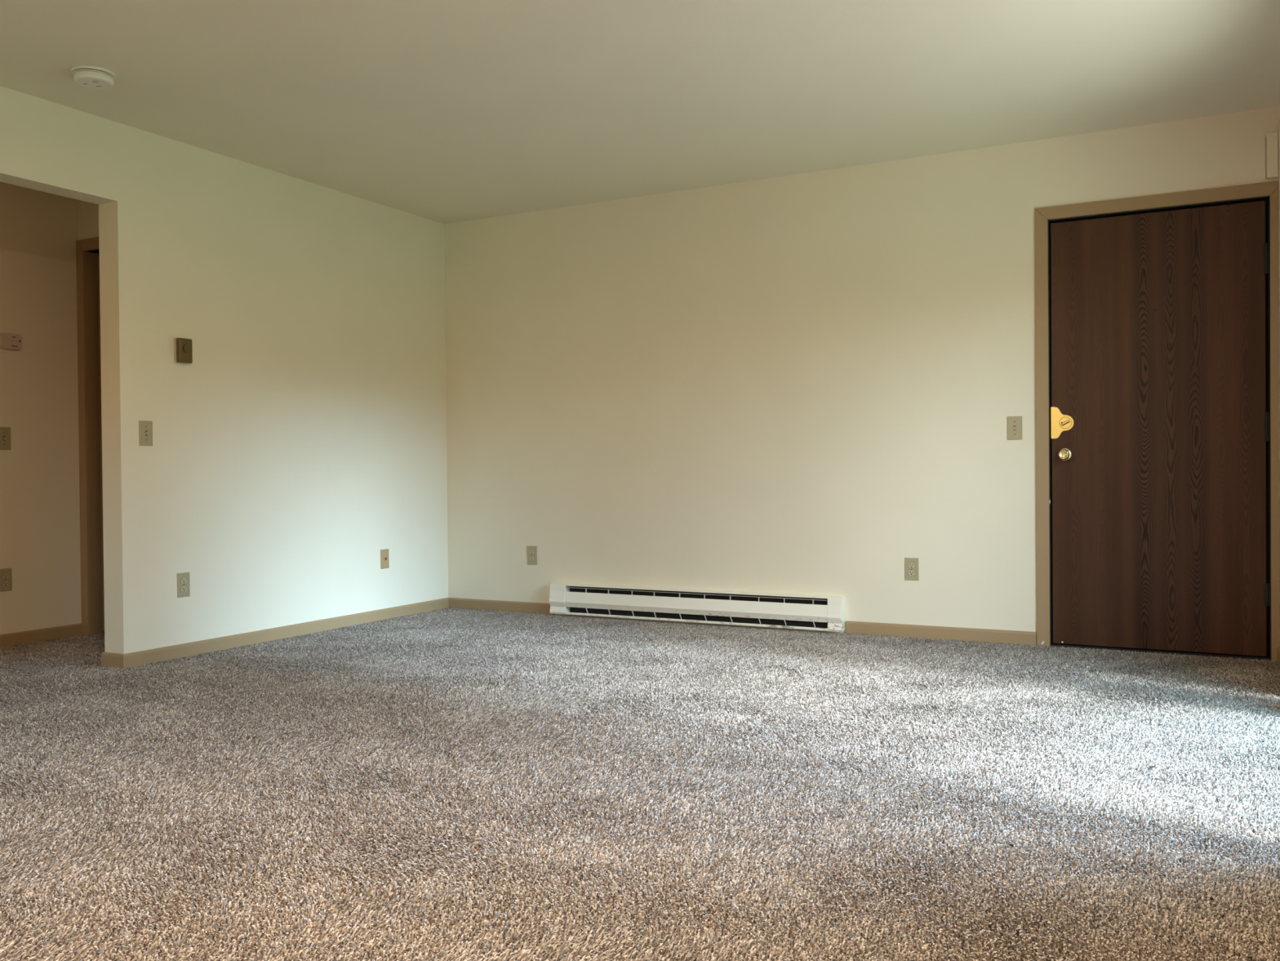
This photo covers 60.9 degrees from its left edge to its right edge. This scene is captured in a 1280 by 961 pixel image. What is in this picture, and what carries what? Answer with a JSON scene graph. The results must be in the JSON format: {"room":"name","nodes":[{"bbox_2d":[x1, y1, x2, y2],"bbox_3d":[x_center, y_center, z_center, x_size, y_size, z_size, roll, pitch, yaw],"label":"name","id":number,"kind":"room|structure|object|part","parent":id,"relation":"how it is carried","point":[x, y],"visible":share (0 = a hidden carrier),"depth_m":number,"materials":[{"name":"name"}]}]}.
{"room":"empty living room","nodes":[
{"label":"empty living room","id":0,"kind":"room"},
{"bbox_2d":[0,182,81,634],"bbox_3d":[-4.290,-0.345,3.661,0.120,2.450,5.743,0,1,28],"label":"wall","id":1,"kind":"structure","parent":0,"point":[40,495],"depth_m":5.70,"materials":[{"name":"paint"}]},
{"bbox_2d":[0,426,10,449],"bbox_3d":[-3.227,-0.214,5.528,0.016,0.114,0.070,0,1,28],"label":"light switch","id":2,"kind":"object","parent":1,"relation":"attached to","point":[5,432],"visible":1,"depth_m":5.53,"materials":[{"name":"beige plastic"}]},
{"bbox_2d":[0,568,12,591],"bbox_3d":[-3.227,0.505,5.533,0.007,0.114,0.070,0,1,28],"label":"wall outlet","id":3,"kind":"object","parent":1,"relation":"attached to","point":[6,574],"visible":1,"depth_m":5.53,"materials":[{"name":"beige plastic"}]},
{"bbox_2d":[2,580,8,586],"bbox_3d":[-3.226,0.524,5.533,0.005,0.027,0.034,0,1,28],"label":"receptacle","id":4,"kind":"object","parent":3,"relation":"attached to","point":[5,583],"depth_m":5.53,"materials":[{"name":"beige plastic"}]},
{"bbox_2d":[2,573,8,578],"bbox_3d":[-3.226,0.485,5.532,0.005,0.027,0.034,0,1,28],"label":"receptacle","id":5,"kind":"object","parent":3,"relation":"attached to","point":[5,575],"depth_m":5.53,"materials":[{"name":"beige plastic"}]},
{"bbox_2d":[0,333,22,350],"bbox_3d":[-3.209,-0.709,5.548,0.032,0.080,0.112,0,1,28],"label":"fire alarm","id":6,"kind":"object","parent":1,"relation":"attached to","point":[7,340],"visible":1,"depth_m":5.54,"materials":[{"name":"plastic"}]},
{"bbox_2d":[0,622,82,647],"bbox_3d":[-3.778,0.831,4.482,0.011,0.071,3.243,0,1,28],"label":"baseboard","id":7,"kind":"structure","parent":1,"relation":"attached to","point":[58,632],"depth_m":5.69,"materials":[{"name":"beige paint"}]},
{"bbox_2d":[77,200,99,253],"bbox_3d":[-2.557,-0.383,5.766,0.980,2.450,0.200,0,1,28],"label":"wall","id":8,"kind":"structure","parent":0,"point":[87,212],"depth_m":5.86,"materials":[{"name":"paint"}]},
{"bbox_2d":[75,236,104,636],"bbox_3d":[-2.577,-0.229,5.726,0.979,2.140,0.134,0,1,28],"label":"door","id":9,"kind":"structure","parent":8,"relation":"in","point":[88,307],"depth_m":5.89,"materials":[{"name":"brown paint"}]},
{"bbox_2d":[0,85,448,653],"bbox_3d":[-2.940,-0.359,3.851,0.130,2.450,7.340,0,1,28],"label":"wall","id":10,"kind":"structure","parent":0,"point":[302,439],"depth_m":5.52,"materials":[{"name":"paint"}]},
{"bbox_2d":[138,420,152,445],"bbox_3d":[-2.259,-0.216,4.984,0.016,0.114,0.070,0,1,28],"label":"light switch","id":11,"kind":"object","parent":10,"relation":"attached to","point":[145,427],"visible":1,"depth_m":4.98,"materials":[{"name":"beige plastic"}]},
{"bbox_2d":[173,337,192,364],"bbox_3d":[-2.159,-0.614,5.151,0.040,0.116,0.078,0,1,28],"label":"thermostat","id":12,"kind":"object","parent":10,"relation":"attached to","point":[183,347],"visible":1,"depth_m":5.13,"materials":[{"name":"beige plastic"}]},
{"bbox_2d":[177,572,190,597],"bbox_3d":[-2.166,0.495,5.165,0.007,0.114,0.070,0,1,28],"label":"wall outlet","id":13,"kind":"object","parent":10,"relation":"attached to","point":[183,579],"visible":1,"depth_m":5.16,"materials":[{"name":"beige plastic"}]},
{"bbox_2d":[181,586,186,591],"bbox_3d":[-2.165,0.514,5.165,0.005,0.027,0.034,0,1,28],"label":"receptacle","id":14,"kind":"object","parent":13,"relation":"attached to","point":[184,588],"depth_m":5.16,"materials":[{"name":"beige plastic"}]},
{"bbox_2d":[181,577,186,583],"bbox_3d":[-2.165,0.475,5.165,0.005,0.027,0.034,0,1,28],"label":"receptacle","id":15,"kind":"object","parent":13,"relation":"attached to","point":[184,580],"depth_m":5.16,"materials":[{"name":"beige plastic"}]},
{"bbox_2d":[101,597,448,669],"bbox_3d":[-1.831,0.798,5.946,0.153,0.071,2.351,0,1,28],"label":"baseboard","id":16,"kind":"structure","parent":10,"relation":"attached to","point":[145,657],"depth_m":5.56,"materials":[{"name":"beige paint"}]},
{"bbox_2d":[380,548,389,568],"bbox_3d":[-1.503,0.462,6.419,0.010,0.114,0.070,0,1,28],"label":"cable wall plate","id":17,"kind":"object","parent":10,"relation":"attached to","point":[384,560],"visible":1,"depth_m":6.42,"materials":[{"name":"beige plastic"}]},
{"bbox_2d":[0,0,1279,224],"bbox_3d":[-1.318,-1.650,2.953,6.185,0.120,7.700,0,1,28],"label":"ceiling","id":18,"kind":"structure","parent":0,"point":[444,112],"depth_m":4.38,"materials":[{"name":"paint"}]},
{"bbox_2d":[71,66,115,88],"bbox_3d":[-2.141,-1.575,4.265,0.155,0.043,0.155,0,1,5],"label":"smoke detector","id":19,"kind":"object","parent":18,"relation":"attached to","point":[90,77],"visible":1,"depth_m":4.22,"materials":[{"name":"white plastic"}]},
{"bbox_2d":[0,610,1279,960],"bbox_3d":[-1.295,0.910,2.980,6.185,0.100,7.700,0,1,28],"label":"floor","id":20,"kind":"structure","parent":0,"point":[973,932],"depth_m":2.40,"materials":[{"name":"grey carpet"}]},
{"bbox_2d":[0,607,1279,960],"bbox_3d":[-0.857,0.840,3.927,5.686,0.013,5.014,0,1,28],"label":"carpet","id":21,"kind":"object","parent":20,"relation":"on","point":[439,621],"visible":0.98,"depth_m":2.96,"materials":[{"name":"grey carpet"}]},
{"bbox_2d":[444,106,1279,644],"bbox_3d":[0.887,-0.415,5.902,4.725,2.450,0.140,0,1,28],"label":"wall","id":22,"kind":"structure","parent":0,"point":[808,384],"depth_m":5.88,"materials":[{"name":"paint"}]},
{"bbox_2d":[527,545,537,564],"bbox_3d":[-0.659,0.456,6.648,0.070,0.114,0.007,0,1,28],"label":"wall outlet","id":23,"kind":"object","parent":22,"relation":"attached to","point":[531,550],"visible":1,"depth_m":6.64,"materials":[{"name":"beige plastic"}]},
{"bbox_2d":[549,582,844,631],"bbox_3d":[0.268,0.705,6.127,1.802,0.180,0.070,0,1,28],"label":"baseboard heater","id":24,"kind":"object","parent":22,"relation":"attached to","point":[768,610],"visible":1,"depth_m":6.08,"materials":[{"name":"metal"}]},
{"bbox_3d":[0.269,0.704,6.097,1.619,0.092,0.015,0,1,28],"label":"panel","id":25,"kind":"part","parent":24,"relation":"part of","materials":[{"name":"metal"}]},
{"bbox_2d":[448,597,1035,646],"bbox_3d":[0.353,0.777,6.116,3.552,0.071,0.011,0,1,28],"label":"baseboard","id":26,"kind":"structure","parent":22,"relation":"attached to","point":[945,633],"depth_m":5.59,"materials":[{"name":"beige paint"}]},
{"bbox_2d":[904,557,919,580],"bbox_3d":[1.390,0.453,5.566,0.070,0.114,0.007,0,1,28],"label":"wall outlet","id":27,"kind":"object","parent":22,"relation":"attached to","point":[912,569],"visible":1,"depth_m":5.56,"materials":[{"name":"beige plastic"}]},
{"bbox_2d":[908,569,915,575],"bbox_3d":[1.389,0.472,5.566,0.034,0.027,0.005,0,1,28],"label":"receptacle","id":28,"kind":"object","parent":27,"relation":"attached to","point":[911,572],"depth_m":5.56,"materials":[{"name":"beige plastic"}]},
{"bbox_2d":[908,562,915,568],"bbox_3d":[1.389,0.433,5.565,0.034,0.027,0.005,0,1,28],"label":"receptacle","id":29,"kind":"object","parent":27,"relation":"attached to","point":[911,565],"depth_m":5.56,"materials":[{"name":"beige plastic"}]},
{"bbox_2d":[1007,416,1022,439],"bbox_3d":[1.830,-0.257,5.318,0.070,0.114,0.016,0,1,28],"label":"light switch","id":30,"kind":"object","parent":22,"relation":"attached to","point":[1014,424],"visible":1,"depth_m":5.32,"materials":[{"name":"beige plastic"}]},
{"bbox_2d":[1034,181,1279,661],"bbox_3d":[2.391,-0.257,5.080,1.016,2.119,0.194,0,1,28],"label":"door","id":31,"kind":"structure","parent":22,"relation":"in","point":[1157,329],"depth_m":5.03,"materials":[{"name":"brown wood"}]},
{"bbox_2d":[1050,406,1073,438],"bbox_3d":[2.026,-0.278,5.222,0.102,0.153,0.016,0,1,28],"label":"lock plate","id":32,"kind":"object","parent":31,"relation":"attached to","point":[1060,422],"visible":1,"depth_m":5.23,"materials":[{"name":"gold metal"}]},
{"bbox_3d":[2.021,-0.124,5.187,0.052,0.052,0.030,0,1,28],"label":"knob","id":33,"kind":"part","parent":31,"relation":"part of","materials":[{"name":"gold metal"}]},
{"bbox_3d":[2.027,-0.124,5.198,0.065,0.065,0.060,0,1,28],"label":"door knob","id":34,"kind":"part","parent":31,"relation":"part of","materials":[{"name":"gold metal"}]},
{"bbox_2d":[1265,132,1278,178],"bbox_3d":[2.781,-1.428,4.790,0.048,0.195,0.033,0,1,28],"label":"box","id":35,"kind":"object","parent":22,"relation":"attached to","point":[1271,139],"visible":1,"depth_m":4.78,"materials":[{"name":"paint"}]},
{"bbox_2d":[1278,98,1279,563],"bbox_3d":[1.202,-0.373,1.586,0.140,2.450,7.200,0,1,28],"label":"wall","id":36,"kind":"structure","parent":0,"point":[1279,99],"depth_m":4.76,"materials":[{"name":"paint"}]},
{"bbox_2d":[1276,646,1279,669],"bbox_3d":[2.623,0.774,4.432,0.011,0.071,0.849,0,1,28],"label":"baseboard","id":37,"kind":"structure","parent":36,"relation":"attached to","point":[1278,647],"depth_m":4.71,"materials":[{"name":"beige paint"}]}
]}

